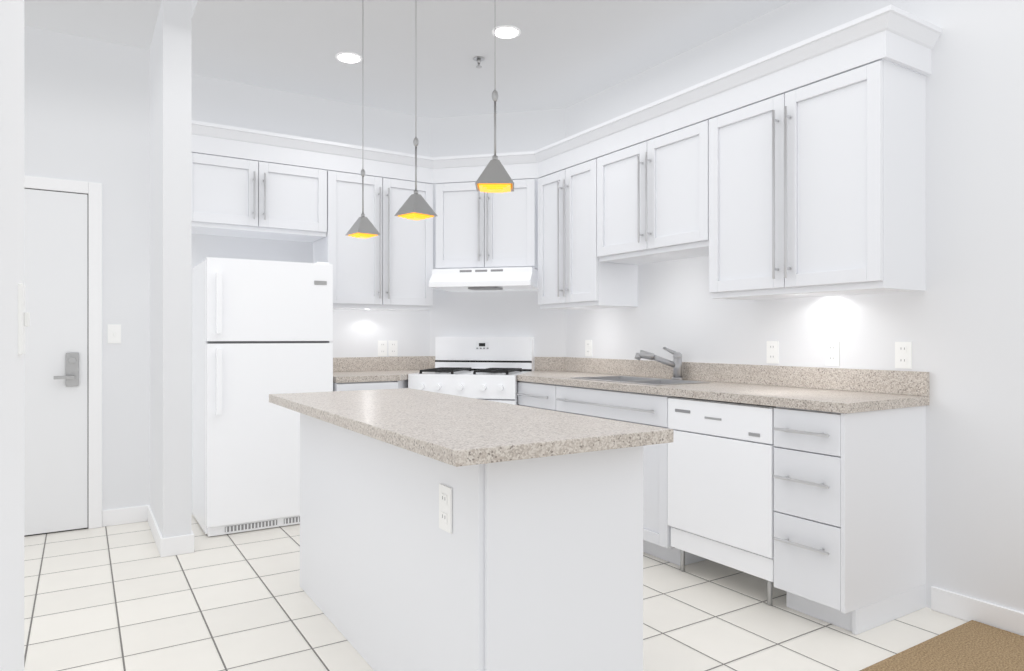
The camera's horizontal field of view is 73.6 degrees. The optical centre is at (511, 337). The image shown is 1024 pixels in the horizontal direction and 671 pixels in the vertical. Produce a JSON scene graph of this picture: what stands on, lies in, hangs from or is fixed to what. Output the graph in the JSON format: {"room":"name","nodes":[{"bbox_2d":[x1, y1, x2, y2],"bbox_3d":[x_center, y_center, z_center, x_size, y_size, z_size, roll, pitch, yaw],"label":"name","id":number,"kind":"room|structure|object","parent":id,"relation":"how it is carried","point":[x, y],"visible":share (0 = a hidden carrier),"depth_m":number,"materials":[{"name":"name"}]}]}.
{"room":"kitchen","nodes":[
{"label":"kitchen","id":0,"kind":"room"},
{"bbox_2d":[0,0,23,670],"bbox_3d":[-0.004,-0.330,-1.155,1.062,3.000,5.050,0,0,-32],"label":"wall","id":1,"kind":"structure","parent":0,"point":[11,359],"depth_m":1.03,"materials":[{"name":"white paint"}]},
{"bbox_2d":[18,283,29,354],"bbox_3d":[-0.824,-0.030,1.159,0.014,0.118,0.072,0,0,-32],"label":"light switch","id":2,"kind":"object","parent":1,"relation":"attached to","point":[23,319],"visible":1,"depth_m":1.13,"materials":[{"name":"white plastic"}]},
{"bbox_2d":[150,0,191,537],"bbox_3d":[-2.027,-0.330,4.047,0.138,3.000,0.850,0,0,-32],"label":"wall","id":3,"kind":"structure","parent":0,"point":[171,276],"depth_m":3.70,"materials":[{"name":"paint"}]},
{"bbox_2d":[145,505,165,556],"bbox_3d":[-2.088,1.120,4.001,0.013,0.100,0.863,0,0,-32],"label":"baseboard","id":4,"kind":"structure","parent":3,"relation":"attached to","point":[160,542],"depth_m":3.88,"materials":[{"name":"white paint"}]},
{"bbox_2d":[24,26,429,514],"bbox_3d":[-3.033,-0.330,4.005,5.536,3.000,0.150,0,0,-32],"label":"wall","id":5,"kind":"structure","parent":0,"point":[86,109],"depth_m":4.32,"materials":[{"name":"paint"}]},
{"bbox_2d":[24,189,87,535],"bbox_3d":[-2.955,0.146,3.913,0.902,2.032,0.076,0,0,-32],"label":"entry door","id":6,"kind":"structure","parent":5,"relation":"in","point":[56,370],"depth_m":4.09,"materials":[{"name":"white paint"}]},
{"bbox_2d":[24,175,101,528],"bbox_3d":[-2.971,0.112,3.940,1.054,2.117,0.022,0,0,-32],"label":"door frame","id":7,"kind":"structure","parent":5,"relation":"attached to","point":[93,190],"depth_m":4.19,"materials":[{"name":"white paint"}]},
{"bbox_2d":[108,324,120,342],"bbox_3d":[-2.472,-0.020,4.260,0.072,0.118,0.014,0,0,-32],"label":"light switch","id":8,"kind":"object","parent":5,"relation":"attached to","point":[114,333],"visible":1,"depth_m":4.26,"materials":[{"name":"white plastic"}]},
{"bbox_2d":[192,153,331,244],"bbox_3d":[-1.717,-0.905,4.537,0.890,0.450,0.347,0,0,-32],"label":"upper cabinet","id":9,"kind":"object","parent":5,"relation":"attached to","point":[233,197],"depth_m":4.41,"materials":[{"name":"white wood"}]},
{"bbox_2d":[313,171,432,310],"bbox_3d":[-1.005,-0.665,4.985,0.785,0.930,0.347,0,0,-32],"label":"upper cabinet","id":10,"kind":"object","parent":5,"relation":"attached to","point":[390,268],"depth_m":4.82,"materials":[{"name":"white wood"}]},
{"bbox_2d":[378,341,386,355],"bbox_3d":[-0.983,0.085,5.201,0.072,0.118,0.009,0,0,-32],"label":"electrical outlet","id":11,"kind":"object","parent":5,"relation":"attached to","point":[382,348],"visible":1,"depth_m":5.20,"materials":[{"name":"white plastic"}]},
{"bbox_2d":[333,356,434,371],"bbox_3d":[-1.010,0.202,5.145,1.003,0.104,0.070,0,0,-32],"label":"backsplash","id":12,"kind":"structure","parent":5,"relation":"attached to","point":[349,364],"depth_m":5.18,"materials":[{"name":"stone"}]},
{"bbox_2d":[388,341,397,355],"bbox_3d":[-0.911,0.085,5.246,0.072,0.118,0.009,0,0,-32],"label":"electrical outlet","id":13,"kind":"object","parent":5,"relation":"attached to","point":[392,348],"visible":1,"depth_m":5.24,"materials":[{"name":"white plastic"}]},
{"bbox_2d":[24,0,793,117],"bbox_3d":[-0.368,-1.810,0.773,6.600,0.160,8.700,0,0,-32],"label":"ceiling","id":14,"kind":"structure","parent":0,"point":[418,56],"depth_m":4.04,"materials":[{"name":"white paint"}]},
{"bbox_2d":[335,52,362,63],"bbox_3d":[-1.007,-1.725,4.234,0.164,0.008,0.164,0,0,-32],"label":"recessed light","id":15,"kind":"object","parent":14,"relation":"in","point":[349,57],"visible":1,"depth_m":4.21,"materials":[{"name":"white paint"}]},
{"bbox_2d":[346,169,380,238],"bbox_3d":[-0.699,-1.098,3.212,0.122,1.262,0.122,0,0,-40],"label":"pendant light","id":16,"kind":"object","parent":14,"relation":"hanging from","point":[363,227],"visible":1,"depth_m":3.19,"materials":[{"name":"grey metal"}]},
{"bbox_2d":[394,137,436,219],"bbox_3d":[-0.379,-1.098,2.704,0.122,1.262,0.122,0,0,43],"label":"pendant light","id":17,"kind":"object","parent":14,"relation":"hanging from","point":[415,206],"visible":1,"depth_m":2.68,"materials":[{"name":"grey metal"}]},
{"bbox_2d":[473,56,483,67],"bbox_3d":[-0.206,-1.703,4.255,0.069,0.054,0.070,0,0,-32],"label":"sprinkler","id":18,"kind":"object","parent":14,"relation":"attached to","point":[478,59],"visible":1,"depth_m":4.25,"materials":[{"name":"grey metal"}]},
{"bbox_2d":[475,0,513,192],"bbox_3d":[-0.054,-1.098,2.188,0.122,1.262,0.122,0,0,0],"label":"pendant light","id":19,"kind":"object","parent":14,"relation":"hanging from","point":[494,177],"visible":1,"depth_m":2.16,"materials":[{"name":"grey metal"}]},
{"bbox_2d":[492,25,520,38],"bbox_3d":[-0.032,-1.725,3.880,0.164,0.008,0.164,0,0,-32],"label":"recessed light","id":20,"kind":"object","parent":14,"relation":"in","point":[506,32],"visible":0.98,"depth_m":3.87,"materials":[{"name":"white paint"}]},
{"bbox_2d":[24,515,967,670],"bbox_3d":[-0.368,1.200,0.773,6.600,0.060,8.700,0,0,-32],"label":"floor","id":21,"kind":"structure","parent":0,"point":[124,597],"depth_m":2.86,"materials":[{"name":"tile"}]},
{"bbox_2d":[192,257,332,536],"bbox_3d":[-1.608,0.344,4.412,0.740,1.641,0.664,0,0,-32],"label":"refrigerator","id":22,"kind":"object","parent":21,"relation":"on","point":[262,330],"visible":0.79,"depth_m":4.13,"materials":[{"name":"white enameled metal"},{"name":"grey plastic"}]},
{"bbox_2d":[333,379,407,390],"bbox_3d":[-0.864,0.733,4.893,0.982,0.875,0.652,0,0,-32],"label":"base cabinet","id":23,"kind":"object","parent":21,"relation":"on","point":[353,386],"depth_m":4.51,"materials":[{"name":"white wood"}]},
{"bbox_2d":[333,370,419,382],"bbox_3d":[-0.865,0.274,4.913,1.003,0.038,0.617,0,0,-32],"label":"countertop","id":24,"kind":"structure","parent":23,"relation":"on","point":[367,376],"depth_m":4.59,"materials":[{"name":"stone"}]},
{"bbox_2d":[408,337,533,404],"bbox_3d":[-0.281,0.574,4.953,0.760,1.151,0.706,0,0,13],"label":"range","id":25,"kind":"object","parent":21,"relation":"on","point":[488,368],"visible":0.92,"depth_m":5.13,"materials":[{"name":"white metal"},{"name":"black iron"}]},
{"bbox_2d":[300,413,642,670],"bbox_3d":[-0.300,0.738,2.635,0.560,0.865,1.720,0,0,-32],"label":"kitchen island","id":26,"kind":"object","parent":21,"relation":"on","point":[533,564],"visible":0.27,"depth_m":1.99,"materials":[{"name":"white wood"}]},
{"bbox_2d":[439,484,451,533],"bbox_3d":[-0.188,0.480,1.920,0.009,0.125,0.072,0,0,-32],"label":"outlet","id":27,"kind":"object","parent":26,"relation":"attached to","point":[445,508],"visible":1,"depth_m":1.91,"materials":[{"name":"white plastic"}]},
{"bbox_2d":[269,388,672,466],"bbox_3d":[-0.333,0.284,2.579,0.705,0.038,1.880,0,0,-32],"label":"island countertop","id":28,"kind":"structure","parent":26,"relation":"on","point":[456,431],"depth_m":2.05,"materials":[{"name":"stone"}]},
{"bbox_2d":[516,381,547,409],"bbox_3d":[0.424,0.733,4.580,0.597,0.876,0.500,0,0,-32],"label":"base cabinet","id":29,"kind":"object","parent":21,"relation":"on","point":[530,394],"depth_m":4.47,"materials":[{"name":"white wood"}]},
{"bbox_2d":[548,384,706,565],"bbox_3d":[0.764,0.733,4.038,0.597,0.876,1.021,0,0,-32],"label":"base cabinet","id":30,"kind":"object","parent":21,"relation":"on","point":[632,407],"depth_m":3.59,"materials":[{"name":"white wood"}]},
{"bbox_2d":[668,397,775,605],"bbox_3d":[1.190,0.736,3.338,0.582,0.868,0.612,0,0,-32],"label":"dishwasher","id":31,"kind":"object","parent":21,"relation":"on","point":[720,482],"visible":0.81,"depth_m":3.15,"materials":[{"name":"white metal"},{"name":"satin nickel"}]},
{"bbox_2d":[773,405,925,634],"bbox_3d":[1.453,0.733,2.945,0.597,0.876,0.324,0,0,-32],"label":"base cabinet","id":32,"kind":"object","parent":21,"relation":"on","point":[849,537],"depth_m":2.79,"materials":[{"name":"white wood"}]},
{"bbox_2d":[517,371,928,412],"bbox_3d":[0.798,0.274,3.970,0.612,0.038,2.788,0,0,-32],"label":"countertop","id":33,"kind":"structure","parent":32,"relation":"on","point":[836,401],"depth_m":3.15,"materials":[{"name":"stone"}]},
{"bbox_2d":[572,376,710,384],"bbox_3d":[0.735,0.270,4.032,0.406,0.038,0.756,0,0,-32],"label":"sink","id":34,"kind":"object","parent":33,"relation":"in","point":[642,380],"visible":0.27,"depth_m":4.10,"materials":[{"name":"silver metal"}]},
{"bbox_2d":[635,347,682,379],"bbox_3d":[0.880,0.155,4.098,0.234,0.197,0.206,0,0,-32],"label":"faucet","id":35,"kind":"object","parent":33,"relation":"on","point":[676,363],"visible":0.98,"depth_m":4.08,"materials":[{"name":"silver metal"}]},
{"bbox_2d":[860,620,1023,670],"bbox_3d":[1.800,1.161,2.029,0.948,0.018,1.215,0,0,-32],"label":"rug","id":36,"kind":"object","parent":21,"relation":"on","point":[972,645],"visible":1,"depth_m":2.49,"materials":[{"name":"beige carpet"}]},
{"bbox_2d":[430,108,564,356],"bbox_3d":[-0.100,-0.280,5.400,0.914,2.900,0.914,0,0,-32],"label":"wall","id":37,"kind":"structure","parent":0,"point":[520,313],"depth_m":5.30,"materials":[{"name":"paint"}]},
{"bbox_2d":[436,179,537,269],"bbox_3d":[-0.167,-0.812,5.105,0.746,0.635,0.385,0,0,13],"label":"upper cabinet","id":38,"kind":"object","parent":37,"relation":"attached to","point":[475,228],"visible":0.85,"depth_m":4.95,"materials":[{"name":"white painted wood"},{"name":"brushed steel"}]},
{"bbox_2d":[429,267,537,291],"bbox_3d":[-0.180,-0.418,5.048,0.740,0.147,0.488,0,0,13],"label":"range hood","id":39,"kind":"object","parent":38,"relation":"attached to","point":[495,279],"visible":1,"depth_m":4.86,"materials":[{"name":"white metal"}]},
{"bbox_2d":[534,357,928,395],"bbox_3d":[0.981,0.202,4.085,0.180,0.104,2.788,0,0,-32],"label":"backsplash","id":40,"kind":"structure","parent":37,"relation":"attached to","point":[916,383],"depth_m":3.63,"materials":[{"name":"stone"}]},
{"bbox_2d":[565,0,1023,612],"bbox_3d":[2.509,-0.280,1.974,0.150,2.900,7.666,0,0,-32],"label":"wall","id":41,"kind":"structure","parent":0,"point":[959,322],"depth_m":2.90,"materials":[{"name":"paint"}]},
{"bbox_2d":[585,340,591,356],"bbox_3d":[0.551,0.080,4.932,0.009,0.118,0.072,0,0,-32],"label":"electrical outlet","id":42,"kind":"object","parent":41,"relation":"attached to","point":[588,347],"visible":1,"depth_m":4.93,"materials":[{"name":"white plastic"}]},
{"bbox_2d":[538,157,639,309],"bbox_3d":[0.520,-0.665,4.661,0.347,0.930,0.719,0,0,-32],"label":"upper cabinet","id":43,"kind":"object","parent":41,"relation":"attached to","point":[572,275],"depth_m":4.51,"materials":[{"name":"white wood"}]},
{"bbox_2d":[602,119,709,263],"bbox_3d":[0.921,-0.802,4.025,0.347,0.655,0.905,0,0,-32],"label":"upper cabinet","id":44,"kind":"object","parent":41,"relation":"attached to","point":[656,192],"depth_m":3.88,"materials":[{"name":"white wood"}]},
{"bbox_2d":[767,341,778,363],"bbox_3d":[1.377,0.080,3.621,0.009,0.118,0.072,0,0,-32],"label":"electrical outlet","id":45,"kind":"object","parent":41,"relation":"attached to","point":[772,351],"visible":1,"depth_m":3.61,"materials":[{"name":"white plastic"}]},
{"bbox_2d":[694,60,925,299],"bbox_3d":[1.388,-0.665,3.283,0.347,0.930,0.967,0,0,-32],"label":"upper cabinet","id":46,"kind":"object","parent":41,"relation":"attached to","point":[817,189],"depth_m":3.01,"materials":[{"name":"white wood"}]},
{"bbox_2d":[192,5,941,183],"bbox_3d":[-0.105,-1.222,3.561,2.578,0.180,3.161,0,0,-32],"label":"crown molding","id":47,"kind":"structure","parent":46,"relation":"on","point":[897,36],"depth_m":3.89,"materials":[{"name":"white wood"}]},
{"bbox_2d":[825,341,839,365],"bbox_3d":[1.558,0.080,3.333,0.009,0.118,0.072,0,0,-32],"label":"electrical outlet","id":48,"kind":"object","parent":41,"relation":"attached to","point":[832,353],"visible":1,"depth_m":3.33,"materials":[{"name":"white plastic"}]},
{"bbox_2d":[895,342,911,368],"bbox_3d":[1.739,0.080,3.045,0.009,0.118,0.072,0,0,-32],"label":"electrical outlet","id":49,"kind":"object","parent":41,"relation":"attached to","point":[903,354],"visible":1,"depth_m":3.04,"materials":[{"name":"white plastic"}]},
{"bbox_2d":[931,586,1023,635],"bbox_3d":[3.009,1.120,1.026,0.013,0.100,4.530,0,0,-32],"label":"baseboard","id":50,"kind":"structure","parent":41,"relation":"attached to","point":[957,605],"depth_m":2.79,"materials":[{"name":"white paint"}]}
]}

